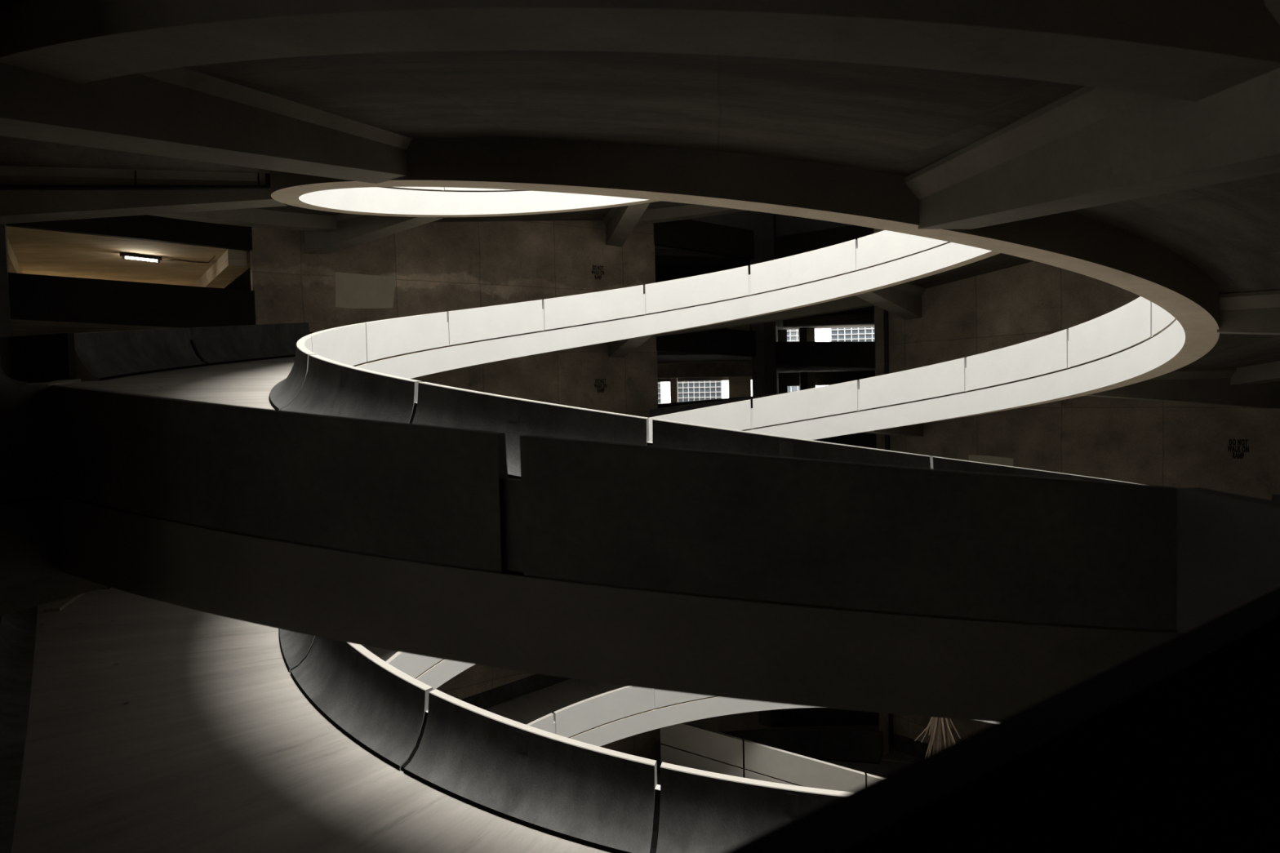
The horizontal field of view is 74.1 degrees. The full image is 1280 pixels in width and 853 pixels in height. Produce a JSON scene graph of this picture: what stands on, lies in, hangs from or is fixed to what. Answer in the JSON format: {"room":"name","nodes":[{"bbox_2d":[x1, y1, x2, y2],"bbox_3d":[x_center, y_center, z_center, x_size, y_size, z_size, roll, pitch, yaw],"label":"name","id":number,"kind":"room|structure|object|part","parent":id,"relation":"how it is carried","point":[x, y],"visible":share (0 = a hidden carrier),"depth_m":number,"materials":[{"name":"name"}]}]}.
{"room":"parking garage","nodes":[
{"label":"parking garage","id":0,"kind":"room"},
{"bbox_2d":[11,319,182,336],"bbox_3d":[-25.000,-3.393,32.487,16.200,0.886,23.400,-3,3,-33],"label":"floor","id":1,"kind":"structure","parent":0,"point":[19,327],"depth_m":26.32,"materials":[{"name":"concrete"}]},
{"bbox_2d":[6,226,249,288],"bbox_3d":[-25.059,-5.947,32.382,16.200,0.922,23.400,-3,3,-33],"label":"ceiling","id":2,"kind":"structure","parent":0,"point":[36,251],"depth_m":28.44,"materials":[{"name":"concrete"}]},
{"bbox_2d":[6,236,22,273],"bbox_3d":[-24.188,-5.630,32.885,0.540,0.675,22.725,-3,3,-33],"label":"beam","id":3,"kind":"structure","parent":2,"relation":"attached to","point":[13,264],"depth_m":27.38,"materials":[{"name":"concrete"}]},
{"bbox_2d":[120,252,215,262],"bbox_3d":[-15.509,-5.570,28.304,2.939,0.247,1.429,-2,2,-10],"label":"tube light","id":4,"kind":"object","parent":2,"relation":"attached to","point":[124,255],"visible":1,"depth_m":27.84,"materials":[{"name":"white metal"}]},
{"bbox_2d":[192,248,247,288],"bbox_3d":[-19.004,-5.644,36.312,0.540,0.630,22.725,-3,3,-33],"label":"beam","id":5,"kind":"structure","parent":2,"relation":"attached to","point":[231,263],"depth_m":28.32,"materials":[{"name":"concrete"}]},
{"bbox_2d":[249,220,660,759],"bbox_3d":[-5.946,-7.807,31.077,15.480,44.280,0.315,-3,3,-33],"label":"wall","id":6,"kind":"structure","parent":0,"point":[437,267],"depth_m":31.42,"materials":[{"name":"concrete"}]},
{"bbox_2d":[5,214,253,251],"bbox_3d":[-14.931,-6.199,25.150,6.255,1.512,0.270,-3,3,-33],"label":"beam","id":7,"kind":"structure","parent":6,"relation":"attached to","point":[144,227],"depth_m":25.36,"materials":[{"name":"concrete"}]},
{"bbox_2d":[8,272,255,328],"bbox_3d":[-14.872,-3.646,25.255,6.255,1.476,0.270,-3,3,-33],"label":"spandrel panel","id":8,"kind":"object","parent":6,"relation":"attached to","point":[37,297],"visible":0.86,"depth_m":24.93,"materials":[{"name":"concrete"}]},
{"bbox_2d":[335,271,395,308],"bbox_3d":[-9.286,-4.583,28.755,2.064,1.190,0.010,-3,3,-33],"label":"paint patch","id":9,"kind":"object","parent":6,"relation":"attached to","point":[353,291],"visible":1,"depth_m":28.71,"materials":[{"name":"paint"}]},
{"bbox_2d":[591,265,604,279],"bbox_3d":[-1.675,-6.127,33.738,0.593,0.550,0.004,-3,3,-33],"label":"sign","id":10,"kind":"object","parent":6,"relation":"attached to","point":[595,272],"visible":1,"depth_m":33.73,"materials":[{"name":"black paint"}]},
{"bbox_2d":[594,378,607,392],"bbox_3d":[-1.575,-1.631,33.919,0.595,0.544,0.004,-3,3,-33],"label":"sign","id":11,"kind":"object","parent":6,"relation":"attached to","point":[602,381],"visible":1,"depth_m":33.92,"materials":[{"name":"black paint"}]},
{"bbox_2d":[655,328,755,356],"bbox_3d":[3.010,-3.744,37.075,5.805,1.413,0.270,-3,3,-33],"label":"spandrel panel","id":12,"kind":"object","parent":6,"relation":"attached to","point":[729,342],"visible":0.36,"depth_m":37.05,"materials":[{"name":"concrete"}]},
{"bbox_2d":[657,395,755,408],"bbox_3d":[3.086,-0.476,37.209,5.805,1.620,0.270,-3,3,-33],"label":"spandrel panel","id":13,"kind":"object","parent":6,"relation":"attached to","point":[681,403],"visible":0.21,"depth_m":36.37,"materials":[{"name":"concrete"}]},
{"bbox_2d":[224,210,875,393],"bbox_3d":[4.905,-16.213,52.464,126.001,29.751,0.540,-1,2,6],"label":"wall","id":14,"kind":"structure","parent":0,"point":[785,224],"depth_m":52.18,"materials":[{"name":"concrete"}]},
{"bbox_2d":[654,248,750,282],"bbox_3d":[-1.057,-7.880,44.317,16.795,0.270,17.551,-1,2,6],"label":"floor","id":15,"kind":"structure","parent":0,"point":[670,264],"depth_m":39.87,"materials":[{"name":"concrete"}]},
{"bbox_2d":[657,351,751,364],"bbox_3d":[-0.955,-3.520,44.496,16.795,0.270,17.551,-1,2,6],"label":"floor","id":16,"kind":"structure","parent":0,"point":[662,357],"depth_m":41.91,"materials":[{"name":"concrete"}]},
{"bbox_2d":[657,360,751,378],"bbox_3d":[3.397,-3.183,47.839,5.895,0.826,0.720,-1,2,6],"label":"beam","id":17,"kind":"structure","parent":16,"relation":"attached to","point":[721,369],"depth_m":47.46,"materials":[{"name":"brown concrete"}]},
{"bbox_2d":[651,707,879,760],"bbox_3d":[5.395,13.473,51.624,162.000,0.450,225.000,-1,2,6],"label":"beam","id":18,"kind":"structure","parent":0,"point":[802,717],"depth_m":39.51,"materials":[{"name":"concrete"}]},
{"bbox_2d":[0,223,12,337],"bbox_3d":[-17.730,-7.201,23.059,0.630,44.280,0.630,-3,3,-33],"label":"column","id":19,"kind":"structure","parent":18,"relation":"on","point":[6,331],"depth_m":23.07,"materials":[{"name":"concrete"}]},
{"bbox_2d":[0,0,1279,852],"bbox_3d":[1.809,-6.394,19.432,28.735,44.084,28.735,-3,3,-34],"label":"ramp","id":20,"kind":"object","parent":18,"relation":"on","point":[1133,146],"visible":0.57,"depth_m":10.02,"materials":[{"name":"concrete"}]},
{"bbox_2d":[0,169,270,190],"bbox_3d":[-10.498,-4.883,16.645,6.108,0.612,0.094,-2,2,-11],"label":"pipe","id":21,"kind":"object","parent":20,"relation":"hanging from","point":[267,186],"visible":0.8,"depth_m":16.74,"materials":[{"name":"black metal"}]},
{"bbox_2d":[279,628,315,672],"bbox_3d":[-6.539,3.395,16.373,0.818,1.537,3.766,-2,3,-22],"label":"panel","id":22,"kind":"object","parent":20,"relation":"on","point":[295,646],"visible":0.11,"depth_m":15.09,"materials":[{"name":"white paint"}]},
{"bbox_2d":[290,636,433,770],"bbox_3d":[-4.551,4.031,13.380,0.818,1.537,3.766,-4,3,-45],"label":"panel","id":23,"kind":"object","parent":20,"relation":"on","point":[380,707],"visible":0.88,"depth_m":12.94,"materials":[{"name":"white paint"}]},
{"bbox_3d":[-4.538,3.697,13.466,0.051,0.279,0.176,-4,3,-45],"label":"plate","id":24,"kind":"part","parent":23,"relation":"part of","materials":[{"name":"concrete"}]},
{"bbox_2d":[388,186,444,191],"bbox_3d":[-6.710,-6.945,23.028,0.818,1.537,3.766,0,3,23],"label":"panel","id":25,"kind":"object","parent":20,"relation":"on","point":[441,188],"visible":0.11,"depth_m":23.84,"materials":[{"name":"white paint"}]},
{"bbox_2d":[443,186,514,191],"bbox_3d":[-4.692,-7.673,25.981,3.766,1.537,0.818,-4,3,-45],"label":"panel","id":26,"kind":"object","parent":20,"relation":"on","point":[446,188],"visible":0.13,"depth_m":25.29,"materials":[{"name":"white paint"}]},
{"bbox_2d":[400,688,657,852],"bbox_3d":[-1.558,4.603,11.370,3.766,1.537,0.818,0,3,23],"label":"panel","id":27,"kind":"object","parent":20,"relation":"on","point":[570,789],"visible":0.98,"depth_m":11.23,"materials":[{"name":"white paint"}]},
{"bbox_3d":[-1.585,4.270,11.457,0.176,0.279,0.051,0,3,23],"label":"plate","id":28,"kind":"part","parent":27,"relation":"part of","materials":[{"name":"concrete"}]},
{"bbox_2d":[526,712,555,733],"bbox_3d":[-4.274,10.190,26.716,3.766,1.537,0.818,-4,3,-45],"label":"panel","id":29,"kind":"object","parent":20,"relation":"on","point":[546,723],"visible":0.14,"depth_m":27.43,"materials":[{"name":"white paint"}]},
{"bbox_2d":[553,685,654,737],"bbox_3d":[-1.271,9.480,28.664,3.766,1.537,0.818,-2,3,-22],"label":"panel","id":30,"kind":"object","parent":20,"relation":"on","point":[588,713],"visible":0.86,"depth_m":28.41,"materials":[{"name":"white paint"}]},
{"bbox_2d":[654,689,712,708],"bbox_3d":[2.259,8.811,29.309,3.766,1.537,0.818,-1,2,0],"label":"panel","id":31,"kind":"object","parent":20,"relation":"on","point":[662,698],"visible":0.19,"depth_m":29.02,"materials":[{"name":"white paint"}]},
{"bbox_2d":[648,399,753,442],"bbox_3d":[2.050,-0.120,28.941,3.766,1.537,0.818,-1,2,0],"label":"panel","id":32,"kind":"object","parent":20,"relation":"on","point":[737,415],"visible":0.55,"depth_m":28.64,"materials":[{"name":"white paint"}]},
{"bbox_2d":[648,395,759,417],"bbox_3d":[2.613,-0.429,33.476,4.518,1.456,0.813,-1,2,2],"label":"panel","id":33,"kind":"object","parent":20,"relation":"on","point":[664,411],"visible":0.23,"depth_m":33.69,"materials":[{"name":"concrete"}]},
{"bbox_2d":[649,762,849,852],"bbox_3d":[1.985,5.109,10.654,3.766,1.537,0.818,-1,2,0],"label":"panel","id":34,"kind":"object","parent":20,"relation":"on","point":[695,811],"visible":0.68,"depth_m":10.73,"materials":[{"name":"white paint"}]},
{"bbox_3d":[1.921,4.777,10.726,0.176,0.279,0.051,-1,2,0],"label":"plate","id":35,"kind":"part","parent":34,"relation":"part of","materials":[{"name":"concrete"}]},
{"bbox_2d":[752,379,859,428],"bbox_3d":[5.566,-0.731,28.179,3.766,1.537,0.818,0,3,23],"label":"panel","id":36,"kind":"object","parent":20,"relation":"on","point":[842,397],"visible":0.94,"depth_m":27.95,"materials":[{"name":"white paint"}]},
{"bbox_2d":[859,357,967,410],"bbox_3d":[8.533,-1.275,26.124,0.818,1.537,3.766,-4,3,-45],"label":"panel","id":37,"kind":"object","parent":20,"relation":"on","point":[946,378],"visible":0.84,"depth_m":25.93,"materials":[{"name":"white paint"}]},
{"bbox_2d":[966,328,1071,391],"bbox_3d":[10.495,-1.755,23.085,0.818,1.537,3.766,-2,3,-22],"label":"panel","id":38,"kind":"object","parent":20,"relation":"on","point":[1049,353],"visible":0.72,"depth_m":22.98,"materials":[{"name":"white paint"}]},
{"bbox_2d":[1068,296,1154,367],"bbox_3d":[11.153,-2.184,19.521,0.818,1.537,3.766,-1,2,0],"label":"panel","id":39,"kind":"object","parent":20,"relation":"on","point":[1125,327],"visible":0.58,"depth_m":19.64,"materials":[{"name":"white paint"}]},
{"bbox_2d":[1151,302,1176,336],"bbox_3d":[10.405,-2.579,15.971,0.818,1.537,3.766,0,3,23],"label":"panel","id":40,"kind":"object","parent":20,"relation":"on","point":[1162,319],"visible":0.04,"depth_m":17.33,"materials":[{"name":"white paint"}]},
{"bbox_2d":[0,242,1279,785],"bbox_3d":[1.822,-5.836,19.455,28.735,45.200,28.735,-3,3,-34],"label":"ramp","id":41,"kind":"object","parent":18,"relation":"on","point":[464,618],"visible":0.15,"depth_m":6.00,"materials":[{"name":"concrete"}]},
{"bbox_2d":[74,328,208,381],"bbox_3d":[-11.873,-1.785,20.273,0.813,1.456,4.518,-1,2,2],"label":"panel","id":42,"kind":"object","parent":41,"relation":"on","point":[100,356],"visible":1,"depth_m":20.00,"materials":[{"name":"concrete"}]},
{"bbox_2d":[187,322,313,365],"bbox_3d":[-10.982,-2.437,24.546,0.813,1.456,4.518,0,3,21],"label":"panel","id":43,"kind":"object","parent":41,"relation":"on","point":[215,345],"visible":0.77,"depth_m":24.18,"materials":[{"name":"concrete"}]},
{"bbox_2d":[53,385,508,573],"bbox_3d":[-2.994,0.344,6.814,4.518,1.456,0.813,0,3,21],"label":"panel","id":44,"kind":"object","parent":41,"relation":"on","point":[421,493],"visible":0.89,"depth_m":6.23,"materials":[{"name":"concrete"}]},
{"bbox_2d":[269,336,315,410],"bbox_3d":[-6.644,-1.071,16.189,0.818,1.537,3.766,-2,3,-22],"label":"panel","id":45,"kind":"object","parent":41,"relation":"on","point":[282,395],"visible":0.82,"depth_m":15.19,"materials":[{"name":"white paint"}]},
{"bbox_2d":[280,354,422,423],"bbox_3d":[-4.655,-0.434,13.196,0.818,1.537,3.766,-4,3,-45],"label":"panel","id":46,"kind":"object","parent":41,"relation":"on","point":[330,387],"visible":0.6,"depth_m":12.96,"materials":[{"name":"white paint"}]},
{"bbox_3d":[-4.642,-0.769,13.282,0.051,0.279,0.176,-4,3,-45],"label":"plate","id":47,"kind":"part","parent":46,"relation":"part of","materials":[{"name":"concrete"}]},
{"bbox_2d":[362,311,448,361],"bbox_3d":[-6.605,-2.479,23.212,0.818,1.537,3.766,0,3,23],"label":"panel","id":48,"kind":"object","parent":41,"relation":"on","point":[385,338],"visible":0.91,"depth_m":23.10,"materials":[{"name":"white paint"}]},
{"bbox_2d":[385,651,442,678],"bbox_3d":[-6.396,6.452,23.579,0.818,1.537,3.766,0,3,23],"label":"panel","id":49,"kind":"object","parent":41,"relation":"on","point":[413,665],"visible":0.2,"depth_m":23.27,"materials":[{"name":"white paint"}]},
{"bbox_2d":[446,299,544,345],"bbox_3d":[-4.588,-3.207,26.165,3.766,1.537,0.818,-4,3,-45],"label":"panel","id":50,"kind":"object","parent":41,"relation":"on","point":[469,325],"visible":0.92,"depth_m":25.95,"materials":[{"name":"white paint"}]},
{"bbox_2d":[408,382,648,479],"bbox_3d":[-1.663,0.138,11.187,3.766,1.537,0.818,0,3,23],"label":"panel","id":51,"kind":"object","parent":41,"relation":"on","point":[437,405],"visible":0.43,"depth_m":11.19,"materials":[{"name":"white paint"}]},
{"bbox_3d":[-1.690,-0.196,11.273,0.176,0.279,0.051,0,3,23],"label":"plate","id":52,"kind":"part","parent":51,"relation":"part of","materials":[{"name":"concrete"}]},
{"bbox_2d":[540,284,645,331],"bbox_3d":[-1.584,-3.917,28.113,3.766,1.537,0.818,-2,3,-22],"label":"panel","id":53,"kind":"object","parent":41,"relation":"on","point":[562,312],"visible":0.92,"depth_m":27.88,"materials":[{"name":"white paint"}]},
{"bbox_2d":[644,265,751,314],"bbox_3d":[1.945,-4.586,28.758,3.766,1.537,0.818,-1,2,0],"label":"panel","id":54,"kind":"object","parent":41,"relation":"on","point":[732,283],"visible":0.87,"depth_m":28.47,"materials":[{"name":"white paint"}]},
{"bbox_2d":[660,722,742,777],"bbox_3d":[2.198,11.994,30.775,3.484,2.330,0.143,0,3,33],"label":"parapet","id":55,"kind":"object","parent":41,"relation":"on","point":[685,744],"visible":0.64,"depth_m":30.66,"materials":[{"name":"concrete"}]},
{"bbox_2d":[646,418,930,468],"bbox_3d":[1.880,0.644,10.471,3.766,1.537,0.818,-1,2,0],"label":"panel","id":56,"kind":"object","parent":41,"relation":"on","point":[667,433],"visible":0.3,"depth_m":10.58,"materials":[{"name":"white paint"}]},
{"bbox_3d":[1.817,0.312,10.542,0.176,0.279,0.051,-1,2,0],"label":"plate","id":57,"kind":"part","parent":56,"relation":"part of","materials":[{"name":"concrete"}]},
{"bbox_2d":[750,239,858,294],"bbox_3d":[5.462,-5.196,27.996,3.766,1.537,0.818,0,3,23],"label":"panel","id":58,"kind":"object","parent":41,"relation":"on","point":[842,258],"visible":0.8,"depth_m":27.76,"materials":[{"name":"white paint"}]},
{"bbox_2d":[744,739,865,791],"bbox_3d":[5.433,12.112,28.424,4.540,2.180,0.137,1,3,38],"label":"parapet","id":59,"kind":"object","parent":41,"relation":"attached to","point":[762,762],"visible":0.5,"depth_m":28.49,"materials":[{"name":"concrete"}]},
{"bbox_2d":[500,434,1177,631],"bbox_3d":[1.312,0.734,5.927,4.518,1.456,0.813,-1,2,2],"label":"panel","id":60,"kind":"object","parent":41,"relation":"on","point":[808,532],"visible":0.94,"depth_m":5.55,"materials":[{"name":"concrete"}]},
{"bbox_2d":[857,230,950,270],"bbox_3d":[8.428,-5.741,25.941,0.818,1.537,3.766,-4,3,-45],"label":"panel","id":61,"kind":"object","parent":41,"relation":"on","point":[885,246],"visible":0.46,"depth_m":26.30,"materials":[{"name":"white paint"}]},
{"bbox_2d":[660,382,670,403],"bbox_3d":[2.953,-5.394,98.795,1.008,33.480,1.350,-1,2,6],"label":"pier","id":62,"kind":"object","parent":18,"relation":"on","point":[664,386],"visible":0.02,"depth_m":98.19,"materials":[{"name":"white concrete"}]},
{"bbox_2d":[670,377,677,402],"bbox_3d":[2.206,2.667,52.193,0.398,21.240,0.540,-1,2,6],"label":"pier","id":63,"kind":"object","parent":18,"relation":"on","point":[673,381],"visible":0.02,"depth_m":51.73,"materials":[{"name":"brown concrete"}]},
{"bbox_2d":[657,380,722,404],"bbox_3d":[6.854,1.051,107.403,9.744,19.714,13.725,-1,2,6],"label":"glass building","id":64,"kind":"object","parent":18,"relation":"on","point":[687,391],"visible":0.07,"depth_m":100.47,"materials":[{"name":"glass"}]},
{"bbox_2d":[722,380,728,398],"bbox_3d":[9.861,-5.528,98.108,0.745,33.480,1.350,-1,2,6],"label":"pier","id":65,"kind":"object","parent":18,"relation":"on","point":[725,383],"visible":0.02,"depth_m":97.49,"materials":[{"name":"white concrete"}]},
{"bbox_2d":[727,324,751,398],"bbox_3d":[6.231,2.572,52.200,1.350,21.240,0.450,-1,2,6],"label":"pier","id":66,"kind":"object","parent":18,"relation":"on","point":[739,386],"visible":0.02,"depth_m":51.75,"materials":[{"name":"concrete"}]},
{"bbox_2d":[749,210,782,727],"bbox_3d":[5.541,-8.378,38.442,0.933,44.280,0.968,-4,3,-44],"label":"column","id":67,"kind":"structure","parent":18,"relation":"on","point":[764,364],"depth_m":38.22,"materials":[{"name":"concrete"}]},
{"bbox_2d":[798,328,807,390],"bbox_3d":[10.040,2.504,51.685,0.420,21.240,0.540,-1,2,6],"label":"pier","id":68,"kind":"object","parent":18,"relation":"on","point":[802,331],"visible":0.02,"depth_m":51.19,"materials":[{"name":"concrete"}]},
{"bbox_2d":[806,328,815,389],"bbox_3d":[10.558,2.481,51.950,0.488,21.240,0.450,-1,2,6],"label":"pier","id":69,"kind":"object","parent":18,"relation":"on","point":[810,331],"visible":0.02,"depth_m":51.49,"materials":[{"name":"concrete"}]},
{"bbox_2d":[814,328,830,387],"bbox_3d":[20.860,-5.740,97.014,1.701,33.480,1.350,-1,2,6],"label":"pier","id":70,"kind":"object","parent":18,"relation":"on","point":[820,335],"visible":0.02,"depth_m":96.15,"materials":[{"name":"white concrete"}]},
{"bbox_2d":[786,327,874,392],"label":"window","id":71,"kind":"object","parent":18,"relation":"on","point":[851,334],"visible":0.02,"depth_m":111.70,"materials":[{"name":"glass"}]},
{"bbox_2d":[866,773,880,783],"bbox_3d":[7.858,12.111,26.420,1.799,2.232,0.128,1,3,43],"label":"parapet","id":72,"kind":"object","parent":18,"relation":"on","point":[870,778],"visible":0.08,"depth_m":26.81,"materials":[{"name":"concrete"}]},
{"bbox_2d":[914,717,960,755],"bbox_3d":[8.045,10.913,22.674,1.230,6.922,1.215,-1,2,6],"label":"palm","id":73,"kind":"object","parent":18,"relation":"on","point":[941,735],"visible":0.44,"depth_m":22.46,"materials":[{"name":"brown plant"}]},
{"bbox_2d":[773,213,778,393],"bbox_3d":[6.993,-8.697,45.351,0.359,44.280,13.921,-1,2,10],"label":"wall","id":74,"kind":"structure","parent":0,"point":[775,225],"depth_m":49.17,"materials":[{"name":"concrete"}]},
{"bbox_2d":[786,377,835,386],"bbox_3d":[10.569,-2.753,52.491,2.905,0.457,0.540,-1,2,6],"label":"wall","id":75,"kind":"structure","parent":0,"point":[819,381],"depth_m":52.17,"materials":[{"name":"concrete"}]},
{"bbox_2d":[775,306,874,329],"bbox_3d":[15.653,-5.848,42.350,18.175,0.270,18.360,-1,2,6],"label":"floor","id":76,"kind":"structure","parent":0,"point":[867,310],"depth_m":49.17,"materials":[{"name":"concrete"}]},
{"bbox_2d":[782,313,874,326],"bbox_3d":[9.589,-5.335,42.608,4.741,0.461,0.720,-1,2,6],"label":"beam","id":77,"kind":"structure","parent":76,"relation":"attached to","point":[846,319],"depth_m":42.27,"materials":[{"name":"brown concrete"}]},
{"bbox_2d":[776,364,875,373],"bbox_3d":[15.715,-3.196,42.459,18.175,0.270,18.360,-1,2,6],"label":"floor","id":78,"kind":"structure","parent":0,"point":[780,368],"depth_m":44.28,"materials":[{"name":"concrete"}]},
{"bbox_2d":[873,228,1279,755],"bbox_3d":[13.623,-8.105,27.199,0.315,44.280,15.480,-3,3,-33],"label":"wall","id":79,"kind":"structure","parent":0,"point":[1178,445],"depth_m":27.53,"materials":[{"name":"brown concrete"}]},
{"bbox_2d":[773,225,874,259],"bbox_3d":[7.776,-7.702,36.050,0.270,1.620,5.805,-3,3,-33],"label":"spandrel panel","id":80,"kind":"object","parent":79,"relation":"attached to","point":[785,246],"visible":0.43,"depth_m":36.24,"materials":[{"name":"concrete"}]},
{"bbox_2d":[775,341,875,368],"bbox_3d":[7.883,-3.099,36.240,0.270,1.404,5.805,-3,3,-33],"label":"spandrel panel","id":81,"kind":"object","parent":79,"relation":"attached to","point":[817,353],"visible":0.86,"depth_m":35.91,"materials":[{"name":"concrete"}]},
{"bbox_2d":[813,432,876,448],"bbox_3d":[7.969,0.569,36.391,0.270,1.620,5.805,-3,3,-33],"label":"spandrel panel","id":82,"kind":"object","parent":79,"relation":"attached to","point":[868,440],"visible":0.21,"depth_m":34.77,"materials":[{"name":"concrete"}]},
{"bbox_2d":[968,454,1013,466],"bbox_3d":[12.260,1.285,29.686,0.010,0.514,1.746,-3,3,-33],"label":"paint patch","id":83,"kind":"object","parent":79,"relation":"attached to","point":[983,459],"visible":0.65,"depth_m":29.62,"materials":[{"name":"grey paint"}]},
{"bbox_2d":[1227,439,1248,458],"bbox_3d":[16.427,0.618,23.306,0.004,0.539,0.519,-3,3,-33],"label":"sign","id":84,"kind":"object","parent":79,"relation":"attached to","point":[1240,455],"visible":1,"depth_m":23.30,"materials":[{"name":"black paint"}]},
{"bbox_3d":[5.860,2.716,-16.617,40.409,0.270,41.061,-1,2,6],"label":"floor","id":85,"kind":"structure","parent":0,"visible":0},
{"bbox_2d":[723,587,1279,852],"bbox_3d":[0.435,1.558,1.479,8.138,1.440,0.652,-3,3,-37],"label":"parapet","id":86,"kind":"object","parent":85,"relation":"on","point":[1173,747],"visible":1,"depth_m":2.37,"materials":[{"name":"concrete"}]},
{"bbox_2d":[1176,487,1279,636],"bbox_3d":[3.693,1.260,4.455,0.360,1.624,2.307,-1,2,2],"label":"parapet","id":87,"kind":"object","parent":85,"relation":"on","point":[1228,544],"visible":0.47,"depth_m":5.14,"materials":[{"name":"concrete"}]}
]}

